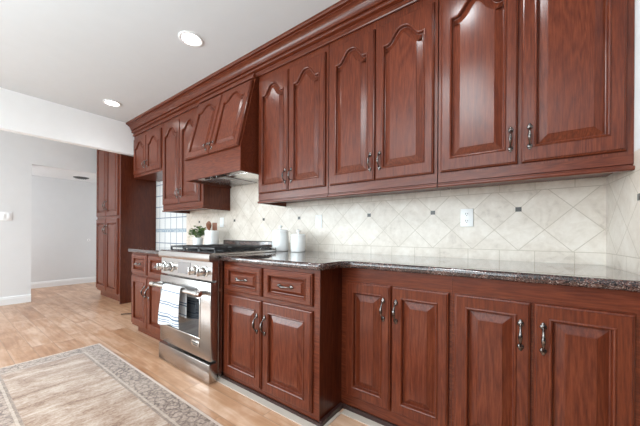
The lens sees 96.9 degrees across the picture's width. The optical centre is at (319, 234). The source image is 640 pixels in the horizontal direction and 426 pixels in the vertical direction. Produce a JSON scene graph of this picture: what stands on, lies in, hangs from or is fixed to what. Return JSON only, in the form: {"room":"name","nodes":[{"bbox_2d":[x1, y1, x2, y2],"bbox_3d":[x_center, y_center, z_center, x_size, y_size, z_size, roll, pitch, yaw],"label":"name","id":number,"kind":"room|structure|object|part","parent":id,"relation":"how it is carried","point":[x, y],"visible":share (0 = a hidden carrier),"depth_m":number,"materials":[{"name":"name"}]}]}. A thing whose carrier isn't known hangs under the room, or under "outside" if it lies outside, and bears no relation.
{"room":"kitchen","nodes":[
{"label":"kitchen","id":0,"kind":"room"},
{"bbox_2d":[0,130,96,296],"bbox_3d":[-5.417,-0.332,3.281,0.120,2.743,5.500,0,0,36],"label":"wall","id":1,"kind":"structure","parent":0,"point":[19,153],"depth_m":4.33,"materials":[{"name":"white paint"}]},
{"bbox_2d":[0,212,11,220],"bbox_3d":[-4.654,-0.275,4.209,0.012,0.127,0.120,0,0,36],"label":"light switch","id":2,"kind":"object","parent":1,"relation":"attached to","point":[7,216],"visible":1,"depth_m":4.21,"materials":[{"name":"white plastic"}]},
{"bbox_2d":[0,294,30,305],"bbox_3d":[-5.750,0.976,2.723,0.016,0.122,4.215,0,0,36],"label":"baseboard","id":3,"kind":"structure","parent":1,"relation":"attached to","point":[17,299],"depth_m":4.28,"materials":[{"name":"white paint"}]},
{"bbox_2d":[31,175,96,281],"bbox_3d":[-6.174,-0.115,4.703,0.120,2.300,4.700,0,0,36],"label":"wall","id":4,"kind":"structure","parent":0,"point":[63,211],"depth_m":5.82,"materials":[{"name":"grey paint"}]},
{"bbox_2d":[31,276,95,288],"bbox_3d":[-6.178,0.974,4.590,0.016,0.122,4.520,0,0,36],"label":"baseboard","id":5,"kind":"structure","parent":4,"relation":"attached to","point":[42,284],"depth_m":5.81,"materials":[{"name":"white paint"}]},
{"bbox_2d":[32,166,96,182],"bbox_3d":[-5.582,-1.183,4.274,1.330,0.077,4.700,0,0,36],"label":"ceiling","id":6,"kind":"structure","parent":0,"point":[36,170],"depth_m":5.37,"materials":[{"name":"white paint"}]},
{"bbox_2d":[73,176,88,179],"bbox_3d":[-4.753,-1.128,5.650,0.250,0.022,0.250,0,0,36],"label":"ceiling vent","id":7,"kind":"object","parent":6,"relation":"in","point":[77,177],"visible":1,"depth_m":5.59,"materials":[{"name":"grey metal"}]},
{"bbox_2d":[0,282,367,425],"bbox_3d":[-2.748,1.095,1.504,12.200,0.080,5.800,0,0,36],"label":"floor","id":8,"kind":"structure","parent":0,"point":[57,319],"depth_m":2.83,"materials":[{"name":"beige wood"}]},
{"bbox_2d":[0,343,222,425],"bbox_3d":[-1.253,1.059,1.589,2.790,0.010,0.825,0,0,36],"label":"runner rug","id":9,"kind":"object","parent":8,"relation":"on","point":[91,385],"visible":1,"depth_m":1.85,"materials":[{"name":"beige fabric"}]},
{"bbox_2d":[96,149,155,303],"bbox_3d":[-3.319,-0.258,4.801,1.066,2.620,0.559,0,0,36],"label":"pantry cabinet","id":10,"kind":"object","parent":8,"relation":"on","point":[125,204],"visible":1,"depth_m":4.50,"materials":[{"name":"brown wood"}]},
{"bbox_3d":[-3.691,0.327,4.786,0.460,1.185,0.027,0,0,36],"label":"cabinet door","id":11,"kind":"part","parent":10,"relation":"part of","materials":[{"name":"brown wood"}]},
{"bbox_3d":[-3.683,-0.915,4.786,0.460,1.230,0.027,0,0,36],"label":"cabinet door","id":12,"kind":"part","parent":10,"relation":"part of","materials":[{"name":"brown wood"}]},
{"bbox_3d":[-3.300,-0.913,4.505,0.470,1.230,0.027,0,0,36],"label":"cabinet door","id":13,"kind":"part","parent":10,"relation":"part of","materials":[{"name":"brown wood"}]},
{"bbox_3d":[-3.308,0.329,4.505,0.470,1.185,0.027,0,0,36],"label":"cabinet door","id":14,"kind":"part","parent":10,"relation":"part of","materials":[{"name":"brown wood"}]},
{"bbox_3d":[-2.883,-0.083,4.512,0.019,2.275,0.508,0,0,36],"label":"panel","id":15,"kind":"part","parent":10,"relation":"part of","materials":[{"name":"brown wood"}]},
{"bbox_2d":[131,252,166,340],"bbox_3d":[-1.437,0.627,3.160,0.890,0.873,0.960,0,0,36],"label":"base cabinet","id":16,"kind":"object","parent":8,"relation":"on","point":[145,298],"visible":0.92,"depth_m":2.85,"materials":[{"name":"brown wood"}]},
{"bbox_3d":[-1.883,0.306,2.955,0.360,0.208,0.027,0,0,36],"label":"drawer","id":17,"kind":"part","parent":16,"relation":"part of","materials":[{"name":"brown wood"}]},
{"bbox_3d":[-1.880,0.687,2.952,0.373,0.517,0.027,0,0,36],"label":"cabinet door","id":18,"kind":"part","parent":16,"relation":"part of","materials":[{"name":"brown wood"}]},
{"bbox_3d":[-1.533,0.689,2.697,0.465,0.517,0.027,0,0,36],"label":"cabinet door","id":19,"kind":"part","parent":16,"relation":"part of","materials":[{"name":"brown wood"}]},
{"bbox_3d":[-1.527,0.308,2.694,0.457,0.208,0.027,0,0,36],"label":"drawer","id":20,"kind":"part","parent":16,"relation":"part of","materials":[{"name":"brown wood"}]},
{"bbox_2d":[128,247,639,291],"bbox_3d":[-0.229,0.176,2.297,3.886,0.040,0.942,0,0,36],"label":"countertop","id":21,"kind":"structure","parent":16,"relation":"on","point":[563,274],"depth_m":1.52,"materials":[{"name":"grey stone"}]},
{"bbox_2d":[188,226,208,244],"bbox_3d":[-1.532,0.017,3.611,0.286,0.263,0.321,0,0,-14],"label":"potted plant","id":22,"kind":"object","parent":21,"relation":"on","point":[196,241],"visible":0.91,"depth_m":3.57,"materials":[{"name":"green plant"}]},
{"bbox_3d":[-1.558,0.092,3.617,0.128,0.112,0.127,0,0,36],"label":"pot","id":23,"kind":"part","parent":22,"relation":"part of","materials":[{"name":"white ceramic"}]},
{"bbox_2d":[204,231,218,244],"bbox_3d":[-1.318,0.050,3.454,0.164,0.200,0.164,0,0,36],"label":"utensil crock","id":24,"kind":"object","parent":21,"relation":"on","point":[210,237],"visible":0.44,"depth_m":3.39,"materials":[{"name":"white ceramic"}]},
{"bbox_2d":[212,223,216,230],"bbox_3d":[-1.274,-0.006,3.440,0.062,0.281,0.029,0,0,8],"label":"wooden spatula","id":25,"kind":"object","parent":24,"relation":"in","point":[214,225],"visible":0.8,"depth_m":3.43,"materials":[{"name":"brown wood"}]},
{"bbox_2d":[272,225,288,250],"bbox_3d":[-0.382,0.032,2.730,0.158,0.247,0.158,0,0,36],"label":"canister","id":26,"kind":"object","parent":21,"relation":"on","point":[280,237],"visible":0.92,"depth_m":2.66,"materials":[{"name":"white ceramic"}]},
{"bbox_3d":[-0.381,-0.036,2.730,0.158,0.030,0.158,0,0,36],"label":"lid","id":27,"kind":"part","parent":26,"relation":"part of","materials":[{"name":"white ceramic"}]},
{"bbox_2d":[291,229,305,251],"bbox_3d":[-0.201,0.053,2.610,0.137,0.206,0.137,0,0,36],"label":"canister","id":28,"kind":"object","parent":21,"relation":"on","point":[298,241],"visible":0.98,"depth_m":2.55,"materials":[{"name":"white ceramic"}]},
{"bbox_2d":[149,244,275,384],"bbox_3d":[-0.914,0.580,2.475,0.772,0.972,0.763,0,0,36],"label":"gas range","id":29,"kind":"object","parent":8,"relation":"on","point":[196,348],"visible":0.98,"depth_m":2.13,"materials":[{"name":"silver metal"}]},
{"bbox_3d":[-1.353,0.267,2.411,0.082,0.082,0.065,0,0,36],"label":"knob","id":30,"kind":"part","parent":29,"relation":"part of","materials":[{"name":"metal"}]},
{"bbox_3d":[-1.260,0.267,2.343,0.082,0.082,0.065,0,0,36],"label":"knob","id":31,"kind":"part","parent":29,"relation":"part of","materials":[{"name":"metal"}]},
{"bbox_2d":[158,283,186,328],"bbox_3d":[-1.140,0.545,2.186,0.306,0.314,0.080,0,0,36],"label":"dish towel","id":32,"kind":"object","parent":29,"relation":"hanging from","point":[173,303],"visible":0.97,"depth_m":2.16,"materials":[{"name":"white fabric"}]},
{"bbox_3d":[-1.120,0.415,2.209,0.752,0.039,0.089,0,0,36],"label":"handle","id":33,"kind":"part","parent":29,"relation":"part of","materials":[{"name":"metal"}]},
{"bbox_3d":[-1.088,0.618,2.237,0.509,0.305,0.005,0,0,36],"label":"window trim","id":34,"kind":"part","parent":29,"relation":"part of","materials":[{"name":"metal"}]},
{"bbox_3d":[-1.068,0.991,2.254,0.755,0.136,0.069,0,0,36],"label":"kick drawer","id":35,"kind":"part","parent":29,"relation":"part of","materials":[{"name":"silver metal"}]},
{"bbox_3d":[-1.065,0.231,2.254,0.758,0.199,0.075,0,0,36],"label":"control panel","id":36,"kind":"part","parent":29,"relation":"part of","materials":[{"name":"silver metal"}]},
{"bbox_3d":[-1.064,0.624,2.259,0.754,0.562,0.059,0,0,36],"label":"oven door","id":37,"kind":"part","parent":29,"relation":"part of","materials":[{"name":"silver metal"}]},
{"bbox_3d":[-0.953,0.269,2.118,0.082,0.082,0.065,0,0,36],"label":"knob","id":38,"kind":"part","parent":29,"relation":"part of","materials":[{"name":"metal"}]},
{"bbox_3d":[-0.861,0.270,2.050,0.082,0.082,0.065,0,0,36],"label":"knob","id":39,"kind":"part","parent":29,"relation":"part of","materials":[{"name":"metal"}]},
{"bbox_3d":[-0.739,0.600,2.101,0.003,0.926,0.027,0,0,36],"label":"trim","id":40,"kind":"part","parent":29,"relation":"part of","materials":[{"name":"metal"}]},
{"bbox_2d":[168,248,275,256],"bbox_3d":[-0.873,0.144,2.534,0.736,0.032,0.623,0,0,36],"label":"cooktop","id":41,"kind":"object","parent":29,"relation":"in","point":[233,251],"depth_m":2.31,"materials":[{"name":"silver metal"}]},
{"bbox_2d":[223,240,271,246],"bbox_3d":[-0.777,0.110,3.236,0.980,0.086,0.073,0,0,36],"label":"range backguard","id":42,"kind":"object","parent":29,"relation":"attached to","point":[235,242],"visible":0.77,"depth_m":3.23,"materials":[{"name":"silver metal"}]},
{"bbox_2d":[223,261,341,421],"bbox_3d":[-0.114,0.634,2.190,0.891,0.873,0.960,0,0,36],"label":"base cabinet","id":43,"kind":"object","parent":8,"relation":"on","point":[282,335],"visible":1,"depth_m":1.74,"materials":[{"name":"brown wood"}]},
{"bbox_3d":[-0.543,0.722,1.970,0.395,0.578,0.027,0,0,36],"label":"cabinet door","id":44,"kind":"part","parent":43,"relation":"part of","materials":[{"name":"brown wood"}]},
{"bbox_3d":[-0.540,0.311,1.970,0.395,0.190,0.027,0,0,36],"label":"drawer","id":45,"kind":"part","parent":43,"relation":"part of","materials":[{"name":"brown wood"}]},
{"bbox_3d":[-0.426,0.584,1.852,0.025,0.136,0.045,0,0,36],"label":"handle","id":46,"kind":"part","parent":43,"relation":"part of","materials":[{"name":"grey metal"}]},
{"bbox_3d":[-0.367,0.585,1.808,0.025,0.136,0.045,0,0,36],"label":"handle","id":47,"kind":"part","parent":43,"relation":"part of","materials":[{"name":"grey metal"}]},
{"bbox_3d":[-0.221,0.312,1.702,0.133,0.025,0.045,0,0,36],"label":"handle","id":48,"kind":"part","parent":43,"relation":"part of","materials":[{"name":"grey metal"}]},
{"bbox_3d":[-0.210,0.724,1.726,0.407,0.578,0.027,0,0,36],"label":"cabinet door","id":49,"kind":"part","parent":43,"relation":"part of","materials":[{"name":"brown wood"}]},
{"bbox_3d":[-0.205,0.314,1.724,0.401,0.190,0.027,0,0,36],"label":"drawer","id":50,"kind":"part","parent":43,"relation":"part of","materials":[{"name":"brown wood"}]},
{"bbox_2d":[217,378,383,425],"bbox_3d":[0.206,1.071,1.533,2.210,0.004,0.272,0,0,36],"label":"trim","id":51,"kind":"structure","parent":43,"relation":"attached to","point":[275,408],"depth_m":1.70,"materials":[{"name":"white wood"}]},
{"bbox_2d":[222,375,396,425],"bbox_3d":[0.240,1.058,1.544,2.227,0.030,0.237,0,0,36],"label":"trim","id":52,"kind":"structure","parent":43,"relation":"attached to","point":[340,406],"depth_m":1.69,"materials":[{"name":"brown wood"}]},
{"bbox_3d":[0.065,0.621,1.683,0.004,0.842,0.228,0,0,36],"label":"panel","id":53,"kind":"part","parent":43,"relation":"part of","materials":[{"name":"brown wood"}]},
{"bbox_2d":[341,268,451,425],"bbox_3d":[0.571,0.639,1.829,0.636,0.873,0.732,0,0,36],"label":"base cabinet","id":54,"kind":"object","parent":8,"relation":"on","point":[396,360],"visible":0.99,"depth_m":1.54,"materials":[{"name":"brown wood"}]},
{"bbox_3d":[0.273,0.629,1.655,0.289,0.692,0.027,0,0,36],"label":"door","id":55,"kind":"part","parent":54,"relation":"part of","materials":[{"name":"brown wood"}]},
{"bbox_3d":[0.342,0.419,1.572,0.025,0.136,0.045,0,0,36],"label":"handle","id":56,"kind":"part","parent":54,"relation":"part of","materials":[{"name":"grey metal"}]},
{"bbox_3d":[0.401,0.419,1.528,0.025,0.136,0.045,0,0,36],"label":"handle","id":57,"kind":"part","parent":54,"relation":"part of","materials":[{"name":"grey metal"}]},
{"bbox_3d":[0.513,0.631,1.479,0.292,0.692,0.027,0,0,36],"label":"door","id":58,"kind":"part","parent":54,"relation":"part of","materials":[{"name":"brown wood"}]},
{"bbox_2d":[451,276,639,425],"bbox_3d":[1.109,0.642,1.434,0.698,0.873,0.732,0,0,36],"label":"base cabinet","id":59,"kind":"object","parent":8,"relation":"on","point":[524,354],"visible":1,"depth_m":1.17,"materials":[{"name":"brown wood"}]},
{"bbox_3d":[0.772,0.632,1.290,0.299,0.692,0.027,0,0,36],"label":"door","id":60,"kind":"part","parent":59,"relation":"part of","materials":[{"name":"brown wood"}]},
{"bbox_3d":[0.848,0.429,1.200,0.025,0.136,0.045,0,0,36],"label":"handle","id":61,"kind":"part","parent":59,"relation":"part of","materials":[{"name":"grey metal"}]},
{"bbox_3d":[0.909,0.429,1.155,0.025,0.136,0.045,0,0,36],"label":"handle","id":62,"kind":"part","parent":59,"relation":"part of","materials":[{"name":"grey metal"}]},
{"bbox_3d":[1.018,0.634,1.109,0.294,0.692,0.027,0,0,36],"label":"door","id":63,"kind":"part","parent":59,"relation":"part of","materials":[{"name":"brown wood"}]},
{"bbox_2d":[0,0,414,122],"bbox_3d":[-1.590,-1.721,0.667,9.370,0.080,5.800,0,0,36],"label":"ceiling","id":64,"kind":"structure","parent":0,"point":[77,54],"depth_m":2.49,"materials":[{"name":"paint"}]},
{"bbox_2d":[103,99,120,106],"bbox_3d":[-2.662,-1.682,3.634,0.196,0.010,0.196,0,0,36],"label":"recessed light","id":65,"kind":"object","parent":64,"relation":"in","point":[113,103],"visible":1,"depth_m":3.63,"materials":[{"name":"white paint"}]},
{"bbox_2d":[178,31,202,46],"bbox_3d":[-1.105,-1.673,2.432,0.196,0.010,0.196,0,0,36],"label":"recessed light","id":66,"kind":"object","parent":64,"relation":"in","point":[189,38],"visible":1,"depth_m":2.42,"materials":[{"name":"white paint"}]},
{"bbox_2d":[126,0,420,136],"bbox_3d":[-0.769,-1.585,2.764,5.273,0.180,0.114,0,0,36],"label":"trim","id":67,"kind":"structure","parent":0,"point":[343,18],"depth_m":2.43,"materials":[{"name":"brown wood"}]},
{"bbox_2d":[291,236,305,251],"bbox_3d":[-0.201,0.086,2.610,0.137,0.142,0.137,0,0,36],"label":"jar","id":68,"kind":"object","parent":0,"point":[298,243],"depth_m":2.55,"materials":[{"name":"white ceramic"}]},
{"bbox_2d":[156,177,605,265],"bbox_3d":[-1.048,-0.306,3.560,6.596,2.743,0.123,0,0,36],"label":"wall","id":69,"kind":"structure","parent":0,"point":[563,221],"depth_m":2.08,"materials":[{"name":"tile"}]},
{"bbox_2d":[0,87,147,156],"bbox_3d":[-4.314,-1.466,2.477,0.100,0.463,5.500,0,0,36],"label":"beam","id":70,"kind":"structure","parent":69,"relation":"attached to","point":[20,113],"depth_m":3.68,"materials":[{"name":"white paint"}]},
{"bbox_2d":[133,123,163,181],"bbox_3d":[-2.393,-1.186,4.209,0.937,0.636,0.425,0,0,36],"label":"upper cabinet","id":71,"kind":"object","parent":69,"relation":"attached to","point":[148,145],"visible":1,"depth_m":4.04,"materials":[{"name":"brown wood"}]},
{"bbox_3d":[-2.673,-1.178,4.212,0.425,0.547,0.027,0,0,36],"label":"door","id":72,"kind":"part","parent":71,"relation":"part of","materials":[{"name":"brown wood"}]},
{"bbox_3d":[-2.321,-1.176,3.954,0.432,0.547,0.027,0,0,36],"label":"door","id":73,"kind":"part","parent":71,"relation":"part of","materials":[{"name":"brown wood"}]},
{"bbox_2d":[162,107,229,213],"bbox_3d":[-1.627,-0.901,3.645,0.956,1.198,0.425,0,0,36],"label":"upper cabinet","id":74,"kind":"object","parent":69,"relation":"attached to","point":[179,195],"visible":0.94,"depth_m":3.50,"materials":[{"name":"brown wood"}]},
{"bbox_3d":[-1.921,-0.919,3.659,0.435,1.055,0.027,0,0,36],"label":"cabinet door","id":75,"kind":"part","parent":74,"relation":"part of","materials":[{"name":"brown wood"}]},
{"bbox_3d":[-1.561,-0.917,3.395,0.442,1.055,0.027,0,0,36],"label":"cabinet door","id":76,"kind":"part","parent":74,"relation":"part of","materials":[{"name":"brown wood"}]},
{"bbox_3d":[-1.615,-0.339,3.666,0.956,0.073,0.375,0,0,36],"label":"light rail","id":77,"kind":"part","parent":74,"relation":"part of","materials":[{"name":"brown wood"}]},
{"bbox_2d":[185,73,258,187],"bbox_3d":[-0.924,-1.038,3.007,0.920,0.941,0.624,0,0,36],"label":"range hood","id":78,"kind":"object","parent":69,"relation":"attached to","point":[223,148],"visible":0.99,"depth_m":2.75,"materials":[{"name":"brown wood"}]},
{"bbox_3d":[-1.220,-1.122,2.986,0.444,0.658,0.191,0,0,36],"label":"door","id":79,"kind":"part","parent":78,"relation":"part of","materials":[{"name":"brown wood"}]},
{"bbox_3d":[-0.983,-1.489,2.923,0.920,0.040,0.031,0,0,36],"label":"moulding","id":80,"kind":"part","parent":78,"relation":"part of","materials":[{"name":"brown wood"}]},
{"bbox_3d":[-0.855,-1.120,2.719,0.444,0.658,0.191,0,0,36],"label":"door","id":81,"kind":"part","parent":78,"relation":"part of","materials":[{"name":"brown wood"}]},
{"bbox_2d":[220,218,223,226],"bbox_3d":[-1.259,-0.158,3.634,0.076,0.124,0.010,0,0,36],"label":"switch plate","id":82,"kind":"object","parent":69,"relation":"attached to","point":[221,219],"visible":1,"depth_m":3.62,"materials":[{"name":"white plastic"}]},
{"bbox_2d":[257,44,349,206],"bbox_3d":[-0.169,-0.892,2.576,0.800,1.198,0.425,0,0,36],"label":"upper cabinet","id":83,"kind":"object","parent":69,"relation":"attached to","point":[293,97],"visible":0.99,"depth_m":2.41,"materials":[{"name":"brown wood"}]},
{"bbox_3d":[-0.425,-0.910,2.562,0.378,1.055,0.027,0,0,36],"label":"cabinet door","id":84,"kind":"part","parent":83,"relation":"part of","materials":[{"name":"brown wood"}]},
{"bbox_3d":[-0.157,-0.330,2.596,0.800,0.073,0.375,0,0,36],"label":"light rail","id":85,"kind":"part","parent":83,"relation":"part of","materials":[{"name":"brown wood"}]},
{"bbox_3d":[-0.114,-0.908,2.334,0.383,1.055,0.027,0,0,36],"label":"cabinet door","id":86,"kind":"part","parent":83,"relation":"part of","materials":[{"name":"brown wood"}]},
{"bbox_2d":[315,215,321,227],"bbox_3d":[-0.013,-0.125,2.720,0.076,0.124,0.010,0,0,36],"label":"switch plate","id":87,"kind":"object","parent":69,"relation":"attached to","point":[318,220],"visible":1,"depth_m":2.71,"materials":[{"name":"white plastic"}]},
{"bbox_2d":[328,0,449,197],"bbox_3d":[0.484,-0.888,2.097,0.807,1.198,0.425,0,0,36],"label":"upper cabinet","id":88,"kind":"object","parent":69,"relation":"attached to","point":[384,74],"visible":1,"depth_m":1.92,"materials":[{"name":"brown wood"}]},
{"bbox_3d":[0.229,-0.906,2.083,0.376,1.055,0.027,0,0,36],"label":"cabinet door","id":89,"kind":"part","parent":88,"relation":"part of","materials":[{"name":"brown wood"}]},
{"bbox_3d":[0.338,-0.506,1.967,0.025,0.136,0.045,0,0,36],"label":"handle","id":90,"kind":"part","parent":88,"relation":"part of","materials":[{"name":"grey metal"}]},
{"bbox_3d":[0.395,-0.506,1.925,0.025,0.136,0.045,0,0,36],"label":"handle","id":91,"kind":"part","parent":88,"relation":"part of","materials":[{"name":"grey metal"}]},
{"bbox_3d":[0.395,-0.326,1.980,0.807,0.073,0.035,0,0,36],"label":"light rail","id":92,"kind":"part","parent":88,"relation":"part of","materials":[{"name":"brown wood"}]},
{"bbox_3d":[0.542,-0.905,1.853,0.386,1.055,0.027,0,0,36],"label":"cabinet door","id":93,"kind":"part","parent":88,"relation":"part of","materials":[{"name":"brown wood"}]},
{"bbox_2d":[460,208,472,226],"bbox_3d":[1.017,-0.118,1.965,0.080,0.124,0.009,0,0,36],"label":"electrical outlet","id":94,"kind":"object","parent":69,"relation":"attached to","point":[466,215],"visible":1,"depth_m":1.96,"materials":[{"name":"white plastic"}]},
{"bbox_2d":[438,0,634,189],"bbox_3d":[1.145,-0.884,1.613,0.820,1.198,0.425,0,0,36],"label":"upper cabinet","id":95,"kind":"object","parent":69,"relation":"attached to","point":[531,91],"visible":1,"depth_m":1.45,"materials":[{"name":"brown wood"}]},
{"bbox_3d":[0.885,-0.902,1.601,0.384,1.055,0.027,0,0,36],"label":"cabinet door","id":96,"kind":"part","parent":95,"relation":"part of","materials":[{"name":"brown wood"}]},
{"bbox_3d":[0.996,-0.502,1.484,0.025,0.136,0.045,0,0,36],"label":"handle","id":97,"kind":"part","parent":95,"relation":"part of","materials":[{"name":"grey metal"}]},
{"bbox_3d":[1.061,-0.502,1.436,0.025,0.136,0.045,0,0,36],"label":"handle","id":98,"kind":"part","parent":95,"relation":"part of","materials":[{"name":"grey metal"}]},
{"bbox_3d":[1.056,-0.323,1.496,0.820,0.073,0.035,0,0,36],"label":"light rail","id":99,"kind":"part","parent":95,"relation":"part of","materials":[{"name":"brown wood"}]},
{"bbox_3d":[1.206,-0.901,1.366,0.380,1.055,0.027,0,0,36],"label":"cabinet door","id":100,"kind":"part","parent":95,"relation":"part of","materials":[{"name":"brown wood"}]},
{"bbox_2d":[606,0,639,274],"bbox_3d":[1.452,-0.291,1.244,0.146,2.743,0.908,0,0,34],"label":"wall","id":101,"kind":"structure","parent":0,"point":[622,188],"depth_m":1.30,"materials":[{"name":"stone"}]}
]}

